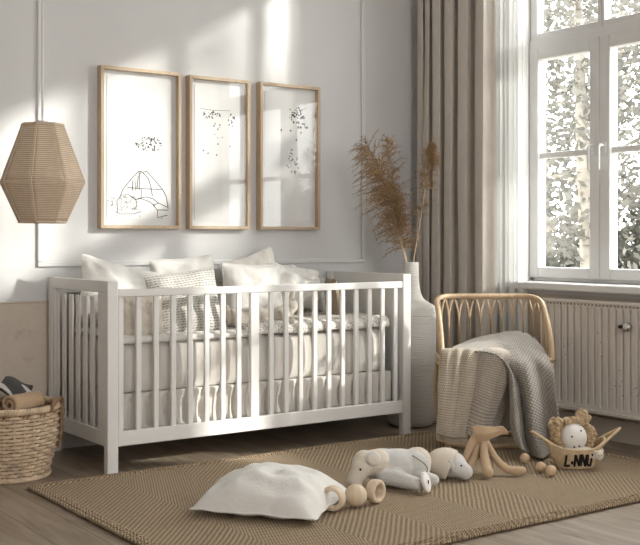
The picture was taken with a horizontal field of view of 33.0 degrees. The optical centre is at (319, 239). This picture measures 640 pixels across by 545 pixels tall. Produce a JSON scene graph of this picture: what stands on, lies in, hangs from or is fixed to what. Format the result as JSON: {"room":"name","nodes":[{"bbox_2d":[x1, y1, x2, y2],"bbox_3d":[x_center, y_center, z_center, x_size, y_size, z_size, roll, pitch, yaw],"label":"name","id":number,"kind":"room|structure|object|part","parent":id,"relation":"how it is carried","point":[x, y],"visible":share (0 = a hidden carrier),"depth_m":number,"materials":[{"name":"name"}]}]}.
{"room":"children's room","nodes":[
{"label":"children's room","id":0,"kind":"room"},
{"bbox_2d":[0,0,417,410],"bbox_3d":[-1.814,-0.670,5.092,6.550,3.400,0.200,0,0,-35],"label":"wall","id":1,"kind":"structure","parent":0,"point":[313,43],"depth_m":5.82,"materials":[{"name":"paint"}]},
{"bbox_2d":[0,298,75,303],"bbox_3d":[-1.786,0.296,4.981,6.034,0.017,0.012,0,0,-35],"label":"trim","id":2,"kind":"structure","parent":1,"relation":"attached to","point":[25,300],"depth_m":5.24,"materials":[{"name":"paint"}]},
{"bbox_2d":[61,431,97,448],"bbox_3d":[-1.792,0.968,4.975,6.050,0.125,0.016,0,0,-35],"label":"baseboard","id":3,"kind":"structure","parent":1,"relation":"attached to","point":[68,440],"depth_m":5.37,"materials":[{"name":"paint"}]},
{"bbox_2d":[97,65,180,228],"bbox_3d":[-0.926,-0.468,5.571,0.453,0.820,0.047,0,0,-35],"label":"framed print","id":4,"kind":"object","parent":1,"relation":"attached to","point":[139,110],"visible":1,"depth_m":5.57,"materials":[{"name":"white paper"}]},
{"bbox_2d":[37,0,364,266],"bbox_3d":[-0.556,-0.893,5.857,2.017,2.053,0.012,0,0,-35],"label":"trim","id":5,"kind":"structure","parent":1,"relation":"attached to","point":[40,263],"depth_m":6.13,"materials":[{"name":"paint"}]},
{"bbox_2d":[186,75,249,228],"bbox_3d":[-0.549,-0.466,5.839,0.374,0.815,0.047,0,0,-35],"label":"framed print","id":6,"kind":"object","parent":1,"relation":"attached to","point":[217,109],"visible":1,"depth_m":5.84,"materials":[{"name":"white paper"}]},
{"bbox_2d":[256,81,319,229],"bbox_3d":[-0.176,-0.467,6.105,0.406,0.817,0.047,0,0,-35],"label":"framed print","id":7,"kind":"object","parent":1,"relation":"attached to","point":[287,115],"visible":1,"depth_m":6.10,"materials":[{"name":"brown wood"}]},
{"bbox_2d":[0,415,639,544],"bbox_3d":[0.274,1.090,2.159,6.550,0.120,7.400,0,0,-35],"label":"floor","id":8,"kind":"structure","parent":0,"point":[27,517],"depth_m":4.40,"materials":[{"name":"brown wood"}]},
{"bbox_2d":[0,396,63,484],"bbox_3d":[-1.369,0.855,4.733,0.473,0.354,0.473,0,0,-35],"label":"wicker basket","id":9,"kind":"object","parent":8,"relation":"on","point":[28,441],"visible":0.9,"depth_m":4.58,"materials":[{"name":"beige wicker"}]},
{"bbox_2d":[2,391,44,409],"bbox_3d":[-1.271,0.690,4.638,0.086,0.067,0.171,0,0,28],"label":"rolled towel","id":10,"kind":"object","parent":9,"relation":"on","point":[32,399],"visible":0.99,"depth_m":4.60,"materials":[{"name":"beige fabric"}]},
{"bbox_3d":[-1.143,0.796,4.701,0.041,0.236,0.127,0,0,3],"label":"handle","id":11,"kind":"part","parent":9,"relation":"part of","materials":[{"name":"brown wicker"}]},
{"bbox_3d":[-1.369,0.830,4.733,0.346,0.170,0.339,0,0,-35],"label":"cloth bundle","id":12,"kind":"object","parent":9,"relation":"in","visible":0},
{"bbox_2d":[0,383,43,406],"bbox_3d":[-1.334,0.691,4.795,0.296,0.113,0.186,0,0,25],"label":"folded cloth","id":13,"kind":"object","parent":12,"relation":"on","point":[2,385],"visible":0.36,"depth_m":4.76,"materials":[{"name":"white fabric"}]},
{"bbox_2d":[0,376,32,394],"bbox_3d":[-1.369,0.658,4.820,0.146,0.071,0.284,0,0,0],"label":"cloth","id":14,"kind":"object","parent":13,"relation":"on","point":[14,385],"visible":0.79,"depth_m":4.83,"materials":[{"name":"grey fabric"}]},
{"bbox_2d":[49,271,410,474],"bbox_3d":[-0.423,0.605,5.505,1.729,0.850,0.690,0,0,-35],"label":"crib","id":15,"kind":"object","parent":8,"relation":"on","point":[382,294],"visible":0.73,"depth_m":5.16,"materials":[{"name":"paint"}]},
{"bbox_3d":[-1.295,0.605,5.283,0.052,0.850,0.040,0,0,-35],"label":"leg","id":16,"kind":"part","parent":15,"relation":"part of","materials":[{"name":"paint"}]},
{"bbox_3d":[-1.112,0.545,5.014,0.030,0.730,0.610,0,0,-35],"label":"frame","id":17,"kind":"part","parent":15,"relation":"part of","materials":[{"name":"paint"}]},
{"bbox_3d":[-0.918,0.605,4.754,0.052,0.850,0.040,0,0,-35],"label":"leg","id":18,"kind":"part","parent":15,"relation":"part of","materials":[{"name":"paint"}]},
{"bbox_3d":[-0.613,0.239,5.771,1.625,0.042,0.028,0,0,-35],"label":"rail","id":19,"kind":"part","parent":15,"relation":"part of","materials":[{"name":"paint"}]},
{"bbox_2d":[74,370,391,429],"bbox_3d":[-0.416,0.766,5.500,1.615,0.169,0.600,0,0,-35],"label":"skirt","id":20,"kind":"object","parent":15,"relation":"on","point":[214,390],"visible":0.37,"depth_m":5.18,"materials":[{"name":"fabric"}]},
{"bbox_2d":[74,327,379,392],"bbox_3d":[-0.433,0.571,5.492,1.542,0.234,0.576,0,0,-35],"label":"mattress","id":21,"kind":"object","parent":20,"relation":"on","point":[214,344],"visible":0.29,"depth_m":5.18,"materials":[{"name":"fabric"}]},
{"bbox_2d":[74,326,261,343],"bbox_3d":[-0.749,0.445,5.247,0.740,0.038,0.582,0,0,-35],"label":"sheet","id":22,"kind":"object","parent":21,"relation":"on","point":[231,330],"visible":0.2,"depth_m":5.02,"materials":[{"name":"white fabric"}]},
{"bbox_2d":[80,254,162,319],"bbox_3d":[-0.953,0.268,5.280,0.549,0.401,0.160,0,0,-40],"label":"pillow","id":23,"kind":"object","parent":22,"relation":"on","point":[93,268],"visible":0.33,"depth_m":5.20,"materials":[{"name":"fabric"}]},
{"bbox_2d":[123,296,164,334],"bbox_3d":[-0.821,0.355,4.956,0.277,0.261,0.112,0,0,-40],"label":"linen pillow","id":24,"kind":"object","parent":22,"relation":"on","point":[146,301],"visible":0.48,"depth_m":4.91,"materials":[{"name":"beige fabric"}]},
{"bbox_2d":[148,254,214,274],"bbox_3d":[-0.694,0.265,5.562,0.387,0.380,0.149,0,0,-34],"label":"pillow","id":25,"kind":"object","parent":22,"relation":"on","point":[165,266],"visible":0.23,"depth_m":5.53,"materials":[{"name":"fabric"}]},
{"bbox_2d":[144,267,226,332],"bbox_3d":[-0.636,0.302,5.128,0.383,0.340,0.140,0,0,-30],"label":"textured pillow","id":26,"kind":"object","parent":22,"relation":"on","point":[205,277],"visible":0.46,"depth_m":5.10,"materials":[{"name":"white fabric"}]},
{"bbox_2d":[226,310,389,335],"bbox_3d":[-0.158,0.423,5.666,0.884,0.076,0.590,0,0,-35],"label":"quilt","id":27,"kind":"object","parent":21,"relation":"on","point":[307,314],"visible":0.41,"depth_m":5.47,"materials":[{"name":"fabric"}]},
{"bbox_2d":[226,304,259,326],"bbox_3d":[-0.383,0.370,5.256,0.180,0.115,0.106,0,0,-7],"label":"mouse","id":28,"kind":"object","parent":27,"relation":"on","point":[230,313],"visible":0.58,"depth_m":5.21,"materials":[{"name":"beige fabric"}]},
{"bbox_2d":[219,247,274,272],"bbox_3d":[-0.354,0.255,5.843,0.428,0.436,0.081,0,0,-33],"label":"cushion","id":29,"kind":"object","parent":27,"relation":"on","point":[261,257],"visible":0.13,"depth_m":5.84,"materials":[{"name":"fabric"}]},
{"bbox_2d":[221,263,281,317],"bbox_3d":[-0.343,0.288,5.526,0.353,0.344,0.140,0,0,-27],"label":"cushion","id":30,"kind":"object","parent":27,"relation":"on","point":[232,274],"visible":0.38,"depth_m":5.48,"materials":[{"name":"white fabric"}]},
{"bbox_2d":[245,305,267,320],"bbox_3d":[-0.307,0.368,5.337,0.151,0.143,0.065,0,0,-11],"label":"star","id":31,"kind":"object","parent":27,"relation":"on","point":[263,312],"visible":0.27,"depth_m":5.32,"materials":[{"name":"beige fabric"}]},
{"bbox_2d":[274,291,303,322],"bbox_3d":[-0.160,0.325,5.422,0.137,0.189,0.177,0,0,35],"label":"rabbit","id":32,"kind":"object","parent":27,"relation":"on","point":[293,305],"visible":0.52,"depth_m":5.40},
{"bbox_2d":[266,262,325,310],"bbox_3d":[-0.125,0.256,5.918,0.380,0.275,0.180,0,0,-34],"label":"pillow","id":33,"kind":"object","parent":27,"relation":"on","point":[290,274],"visible":0.48,"depth_m":5.90,"materials":[{"name":"fabric"}]},
{"bbox_2d":[324,278,339,314],"bbox_3d":[0.067,0.315,5.840,0.073,0.218,0.204,0,0,-13],"label":"cushion","id":34,"kind":"object","parent":27,"relation":"on","point":[335,300],"visible":0.44,"depth_m":5.76,"materials":[{"name":"fabric"}]},
{"bbox_3d":[-0.316,0.547,5.179,0.048,0.605,0.022,0,0,-35],"label":"post","id":35,"kind":"part","parent":15,"relation":"part of","materials":[{"name":"paint"}]},
{"bbox_3d":[-0.233,0.235,5.238,1.625,0.034,0.028,0,0,-35],"label":"rail","id":36,"kind":"part","parent":15,"relation":"part of","materials":[{"name":"paint"}]},
{"bbox_3d":[-0.233,0.877,5.238,1.625,0.066,0.028,0,0,-35],"label":"rail","id":37,"kind":"part","parent":15,"relation":"part of","materials":[{"name":"paint"}]},
{"bbox_3d":[0.072,0.605,6.256,0.052,0.850,0.040,0,0,-35],"label":"leg","id":38,"kind":"part","parent":15,"relation":"part of","materials":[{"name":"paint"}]},
{"bbox_3d":[0.266,0.545,5.995,0.030,0.730,0.610,0,0,-35],"label":"panel","id":39,"kind":"part","parent":15,"relation":"part of","materials":[{"name":"paint"}]},
{"bbox_3d":[0.449,0.605,5.726,0.052,0.850,0.040,0,0,-35],"label":"leg","id":40,"kind":"part","parent":15,"relation":"part of","materials":[{"name":"paint"}]},
{"bbox_2d":[27,430,639,544],"bbox_3d":[0.273,1.018,4.536,2.505,0.021,1.627,0,0,-35],"label":"jute rug","id":41,"kind":"object","parent":8,"relation":"on","point":[151,506],"visible":0.74,"depth_m":4.19,"materials":[{"name":"beige wicker"}]},
{"bbox_2d":[189,462,345,520],"bbox_3d":[-0.178,0.937,4.115,0.485,0.166,0.466,0,0,18],"label":"pillow","id":42,"kind":"object","parent":41,"relation":"on","point":[273,490],"visible":0.94,"depth_m":3.96,"materials":[{"name":"fabric"}]},
{"bbox_2d":[324,485,345,511],"bbox_3d":[0.048,0.966,4.045,0.095,0.095,0.044,0,0,22],"label":"ring","id":43,"kind":"object","parent":41,"relation":"on","point":[339,491],"visible":0.73,"depth_m":4.02,"materials":[{"name":"brown wood"}]},
{"bbox_2d":[345,484,366,506],"bbox_3d":[0.136,0.970,4.110,0.086,0.086,0.086,0,0,-35],"label":"ball","id":44,"kind":"object","parent":41,"relation":"on","point":[356,494],"visible":0.94,"depth_m":4.08,"materials":[{"name":"brown wood"}]},
{"bbox_2d":[365,479,385,502],"bbox_3d":[0.214,0.968,4.170,0.042,0.091,0.091,0,0,38],"label":"ring","id":45,"kind":"object","parent":41,"relation":"on","point":[372,485],"visible":0.95,"depth_m":4.15,"materials":[{"name":"brown wood"}]},
{"bbox_2d":[347,447,438,492],"bbox_3d":[0.309,0.937,4.456,0.358,0.161,0.262,0,0,14],"label":"elephant","id":46,"kind":"object","parent":41,"relation":"on","point":[409,469],"visible":0.94,"depth_m":4.40},
{"bbox_2d":[429,447,472,479],"bbox_3d":[0.547,0.948,4.603,0.193,0.128,0.151,0,0,0],"label":"lamb","id":47,"kind":"object","parent":41,"relation":"on","point":[445,462],"visible":0.8,"depth_m":4.55},
{"bbox_2d":[429,447,457,479],"bbox_3d":[0.521,0.948,4.600,0.143,0.129,0.139,0,0,0],"label":"hood","id":48,"kind":"object","parent":47,"relation":"attached to","point":[444,461],"depth_m":4.55,"materials":[{"name":"beige fabric"}]},
{"bbox_2d":[433,294,554,448],"bbox_3d":[0.857,0.646,5.441,0.574,0.736,0.406,0,0,0],"label":"rattan chair","id":49,"kind":"object","parent":41,"relation":"on","point":[546,325],"visible":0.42,"depth_m":5.56,"materials":[{"name":"wicker"}]},
{"bbox_3d":[0.618,0.796,5.536,0.074,0.434,0.056,0,0,0],"label":"leg","id":50,"kind":"part","parent":49,"relation":"part of","materials":[{"name":"wicker"}]},
{"bbox_3d":[0.603,0.796,5.260,0.066,0.432,0.044,0,0,0],"label":"leg","id":51,"kind":"part","parent":49,"relation":"part of","materials":[{"name":"wicker"}]},
{"bbox_2d":[436,348,481,444],"bbox_3d":[0.681,0.752,5.273,0.248,0.460,0.215,0,0,0],"label":"blanket","id":52,"kind":"object","parent":49,"relation":"on","point":[458,366],"visible":0.99,"depth_m":5.20,"materials":[{"name":"beige fabric"}]},
{"bbox_3d":[0.862,0.432,5.445,0.563,0.307,0.396,0,0,0],"label":"rail","id":53,"kind":"part","parent":49,"relation":"part of","materials":[{"name":"wicker"}]},
{"bbox_2d":[452,331,558,458],"bbox_3d":[0.894,0.738,5.298,0.464,0.530,0.713,0,0,-2],"label":"blanket","id":54,"kind":"object","parent":49,"relation":"on","point":[515,390],"visible":0.94,"depth_m":5.17,"materials":[{"name":"grey fabric"}]},
{"bbox_2d":[463,426,525,477],"bbox_3d":[0.747,0.907,4.662,0.253,0.206,0.194,0,0,28],"label":"wooden toy","id":55,"kind":"object","parent":41,"relation":"on","point":[479,446],"visible":0.92,"depth_m":4.68,"materials":[{"name":"beige wood"}]},
{"bbox_3d":[0.654,0.942,4.678,0.035,0.130,0.141,0,0,44],"label":"leg","id":56,"kind":"part","parent":55,"relation":"part of","materials":[{"name":"beige wood"}]},
{"bbox_3d":[0.713,0.939,4.649,0.048,0.142,0.152,0,0,0],"label":"leg","id":57,"kind":"part","parent":55,"relation":"part of","materials":[{"name":"beige wood"}]},
{"bbox_3d":[0.798,0.945,4.676,0.181,0.130,0.057,0,0,22],"label":"leg","id":58,"kind":"part","parent":55,"relation":"part of","materials":[{"name":"beige wood"}]},
{"bbox_2d":[520,453,529,462],"bbox_3d":[0.931,0.991,4.916,0.045,0.045,0.045,0,0,-35],"label":"ball","id":59,"kind":"object","parent":41,"relation":"on","point":[524,457],"visible":1,"depth_m":4.90,"materials":[{"name":"brown wood"}]},
{"bbox_2d":[536,462,545,471],"bbox_3d":[0.965,0.991,4.723,0.044,0.044,0.044,0,0,-35],"label":"ball","id":60,"kind":"object","parent":41,"relation":"on","point":[540,466],"visible":0.99,"depth_m":4.71,"materials":[{"name":"brown wood"}]},
{"bbox_2d":[545,465,556,475],"bbox_3d":[0.992,0.990,4.645,0.047,0.047,0.047,0,0,-35],"label":"ball","id":61,"kind":"object","parent":41,"relation":"on","point":[550,470],"visible":1,"depth_m":4.63,"materials":[{"name":"brown wood"}]},
{"bbox_2d":[530,427,620,468],"bbox_3d":[1.145,0.926,4.840,0.414,0.175,0.174,0,0,1],"label":"basket","id":62,"kind":"object","parent":41,"relation":"on","point":[564,458],"visible":0.88,"depth_m":4.78,"materials":[{"name":"beige fabric"}]},
{"bbox_3d":[0.988,0.885,4.829,0.099,0.070,0.102,0,0,-4],"label":"handle","id":63,"kind":"part","parent":62,"relation":"part of","materials":[{"name":"beige wicker"}]},
{"bbox_2d":[548,409,597,448],"bbox_3d":[1.137,0.886,4.870,0.216,0.254,0.153,0,0,19],"label":"doll","id":64,"kind":"object","parent":62,"relation":"in","point":[576,431],"visible":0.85,"depth_m":4.83,"materials":[{"name":"fabric"}]},
{"bbox_2d":[564,446,590,449],"bbox_3d":[1.138,0.946,4.840,0.168,0.067,0.095,0,0,-4],"label":"blanket","id":65,"kind":"object","parent":62,"relation":"in","point":[583,447],"visible":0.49,"depth_m":4.81,"materials":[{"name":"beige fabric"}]},
{"bbox_2d":[586,449,603,460],"bbox_3d":[1.208,0.947,4.780,0.088,0.053,0.041,0,0,28],"label":"mouse","id":66,"kind":"object","parent":62,"relation":"in","point":[598,455],"visible":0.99,"depth_m":4.76,"materials":[{"name":"white fabric"}]},
{"bbox_3d":[1.296,0.880,4.851,0.114,0.081,0.102,0,0,-4],"label":"handle","id":67,"kind":"part","parent":62,"relation":"part of","materials":[{"name":"beige wicker"}]},
{"bbox_2d":[386,262,435,427],"bbox_3d":[0.505,0.577,6.024,0.306,0.907,0.306,0,0,-35],"label":"floor vase","id":68,"kind":"object","parent":8,"relation":"on","point":[423,313],"visible":0.54,"depth_m":5.90,"materials":[{"name":"ceramic"}]},
{"bbox_2d":[347,131,418,261],"bbox_3d":[0.360,-0.160,5.914,0.384,0.898,0.412,0,0,-35],"label":"pampas grass","id":69,"kind":"object","parent":68,"relation":"in","point":[378,171],"depth_m":5.92,"materials":[{"name":"brown plant"}]},
{"bbox_3d":[0.385,-0.114,5.957,0.283,0.809,0.019,0,0,-27],"label":"stem","id":70,"kind":"part","parent":69,"relation":"part of","materials":[{"name":"brown plant"}]},
{"bbox_2d":[375,135,421,261],"bbox_3d":[0.429,-0.151,6.024,0.258,0.884,0.283,0,0,-25],"label":"pampas grass","id":71,"kind":"object","parent":68,"relation":"in","point":[389,141],"depth_m":6.01,"materials":[{"name":"brown plant"}]},
{"bbox_3d":[0.442,-0.127,6.015,0.132,0.834,0.034,0,0,1],"label":"stem","id":72,"kind":"part","parent":71,"relation":"part of","materials":[{"name":"brown plant"}]},
{"bbox_2d":[405,140,443,261],"bbox_3d":[0.578,-0.134,6.002,0.214,0.849,0.222,0,0,-10],"label":"pampas grass","id":73,"kind":"object","parent":68,"relation":"in","point":[431,148],"depth_m":5.99,"materials":[{"name":"brown plant"}]},
{"bbox_3d":[0.559,-0.115,6.002,0.123,0.812,0.027,0,0,13],"label":"stem","id":74,"kind":"part","parent":73,"relation":"part of","materials":[{"name":"beige plant"}]},
{"bbox_2d":[528,0,639,422],"bbox_3d":[2.775,-0.670,3.939,0.190,3.400,7.000,0,0,-35],"label":"wall","id":75,"kind":"structure","parent":0,"point":[540,293],"depth_m":5.98,"materials":[{"name":"paint"}]},
{"bbox_2d":[507,0,639,294],"bbox_3d":[1.753,-0.900,5.268,0.266,2.340,2.084,0,0,-35],"label":"window","id":76,"kind":"structure","parent":75,"relation":"in","point":[601,38],"depth_m":5.76,"materials":[{"name":"paint"}]},
{"bbox_3d":[1.360,-0.433,5.956,0.068,1.291,0.502,0,0,-35],"label":"sash","id":77,"kind":"part","parent":76,"relation":"part of","materials":[{"name":"paint"}]},
{"bbox_2d":[531,0,600,40],"bbox_3d":[1.365,-1.585,5.960,0.056,0.930,0.502,0,0,-35],"label":"window pane","id":78,"kind":"object","parent":76,"relation":"attached to","point":[537,6],"depth_m":5.99,"materials":[{"name":"clear glass"}]},
{"bbox_3d":[1.733,0.250,5.253,0.216,0.040,2.084,0,0,-35],"label":"sill","id":79,"kind":"part","parent":76,"relation":"part of","materials":[{"name":"paint"}]},
{"bbox_3d":[1.436,-0.442,5.743,0.058,0.145,0.026,0,0,-35],"label":"handle","id":80,"kind":"part","parent":76,"relation":"part of","materials":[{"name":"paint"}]},
{"bbox_3d":[1.476,-0.442,5.686,0.058,0.145,0.026,0,0,-35],"label":"handle","id":81,"kind":"part","parent":76,"relation":"part of","materials":[{"name":"paint"}]},
{"bbox_3d":[1.653,-0.433,5.544,0.068,1.291,0.502,0,0,-35],"label":"sash","id":82,"kind":"part","parent":76,"relation":"part of","materials":[{"name":"paint"}]},
{"bbox_2d":[601,0,639,26],"bbox_3d":[1.658,-1.585,5.548,0.056,0.930,0.502,0,0,-35],"label":"window pane","id":83,"kind":"object","parent":76,"relation":"attached to","point":[632,20],"depth_m":5.66,"materials":[{"name":"clear glass"}]},
{"bbox_2d":[541,297,639,420],"bbox_3d":[1.708,0.596,5.133,0.163,0.573,1.690,0,0,-35],"label":"radiator","id":84,"kind":"object","parent":75,"relation":"attached to","point":[597,342],"visible":0.91,"depth_m":5.49,"materials":[{"name":"metal"}]},
{"bbox_2d":[547,301,638,308],"bbox_3d":[1.680,0.332,5.101,0.006,0.010,1.624,0,0,-35],"label":"grille","id":85,"kind":"object","parent":84,"relation":"attached to","point":[550,304],"depth_m":5.52,"materials":[{"name":"white metal"}]},
{"bbox_2d":[559,409,639,445],"bbox_3d":[2.696,0.973,3.873,0.016,0.115,6.984,0,0,-35],"label":"baseboard","id":86,"kind":"structure","parent":75,"relation":"attached to","point":[629,433],"depth_m":5.52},
{"bbox_3d":[1.507,-2.160,5.424,0.150,0.024,3.090,0,0,-35],"label":"rail","id":87,"kind":"object","parent":75,"relation":"attached to","visible":0},
{"bbox_2d":[416,0,496,347],"bbox_3d":[0.777,-0.557,6.308,0.137,3.145,0.632,0,0,-30],"label":"curtain","id":88,"kind":"object","parent":87,"relation":"hanging from","point":[456,253],"visible":0.76,"depth_m":6.19,"materials":[{"name":"fabric"}]},
{"bbox_2d":[495,0,528,332],"bbox_3d":[1.051,-0.552,6.038,0.058,3.135,0.245,0,0,-39],"label":"sheer curtain","id":89,"kind":"object","parent":87,"relation":"hanging from","point":[511,16],"visible":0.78,"depth_m":6.01,"materials":[{"name":"white fabric"}]},
{"bbox_3d":[0.274,-2.430,2.159,6.550,0.120,7.400,0,0,-35],"label":"ceiling","id":90,"kind":"structure","parent":0,"visible":0},
{"bbox_2d":[0,0,85,223],"bbox_3d":[-1.206,-1.222,4.701,0.348,2.297,0.348,0,0,-22],"label":"pendant lamp","id":91,"kind":"object","parent":90,"relation":"hanging from","point":[42,180],"visible":1,"depth_m":4.59,"materials":[{"name":"wicker"}]},
{"bbox_3d":[-1.206,-0.289,4.701,0.345,0.423,0.345,0,0,-22],"label":"lamp shade","id":92,"kind":"part","parent":91,"relation":"part of","materials":[{"name":"beige wicker"}]},
{"bbox_3d":[-1.206,-1.424,4.701,0.009,1.892,0.009,0,0,-13],"label":"cord","id":93,"kind":"part","parent":91,"relation":"part of","materials":[{"name":"white plastic"}]},
{"label":"outside","id":94,"kind":"structure","parent":0,"visible":0},
{"bbox_3d":[18.229,1.730,12.975,35.250,0.200,80.000,0,0,-35],"label":"ground","id":95,"kind":"structure","parent":94,"visible":0},
{"bbox_2d":[546,228,633,268],"bbox_3d":[3.529,0.704,13.322,2.248,1.868,1.944,0,0,-35],"label":"shrub","id":96,"kind":"object","parent":95,"relation":"on","point":[562,260],"visible":0.03,"depth_m":13.04,"materials":[{"name":"green plant"}]},
{"bbox_2d":[544,0,639,268],"bbox_3d":[2.839,-1.308,11.669,2.587,5.893,2.536,0,0,-20],"label":"tree","id":97,"kind":"object","parent":95,"relation":"on","point":[582,113],"visible":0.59,"depth_m":11.40,"materials":[{"name":"green plant"}]},
{"bbox_2d":[544,0,639,266],"bbox_3d":[3.091,-1.809,14.745,3.443,6.896,3.535,0,0,37],"label":"tree","id":98,"kind":"object","parent":95,"relation":"on","point":[570,60],"visible":0.09,"depth_m":14.79,"materials":[{"name":"green plant"}]},
{"bbox_2d":[546,0,639,248],"bbox_3d":[5.300,-2.138,18.343,4.065,7.551,4.016,0,0,-35],"label":"tree","id":99,"kind":"object","parent":95,"relation":"on","point":[620,11],"visible":0.1,"depth_m":18.06,"materials":[{"name":"green plant"}]},
{"bbox_2d":[571,0,639,268],"bbox_3d":[4.019,-1.398,10.898,3.023,6.074,2.879,0,0,7],"label":"tree","id":100,"kind":"object","parent":95,"relation":"on","point":[630,5],"visible":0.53,"depth_m":11.01,"materials":[{"name":"green plant"}]},
{"bbox_2d":[617,206,639,268],"bbox_3d":[4.087,0.520,11.865,2.477,2.234,1.895,0,0,-35],"label":"shrub","id":101,"kind":"object","parent":95,"relation":"on","point":[629,255],"visible":0.19,"depth_m":11.62,"materials":[{"name":"green plant"}]}
]}

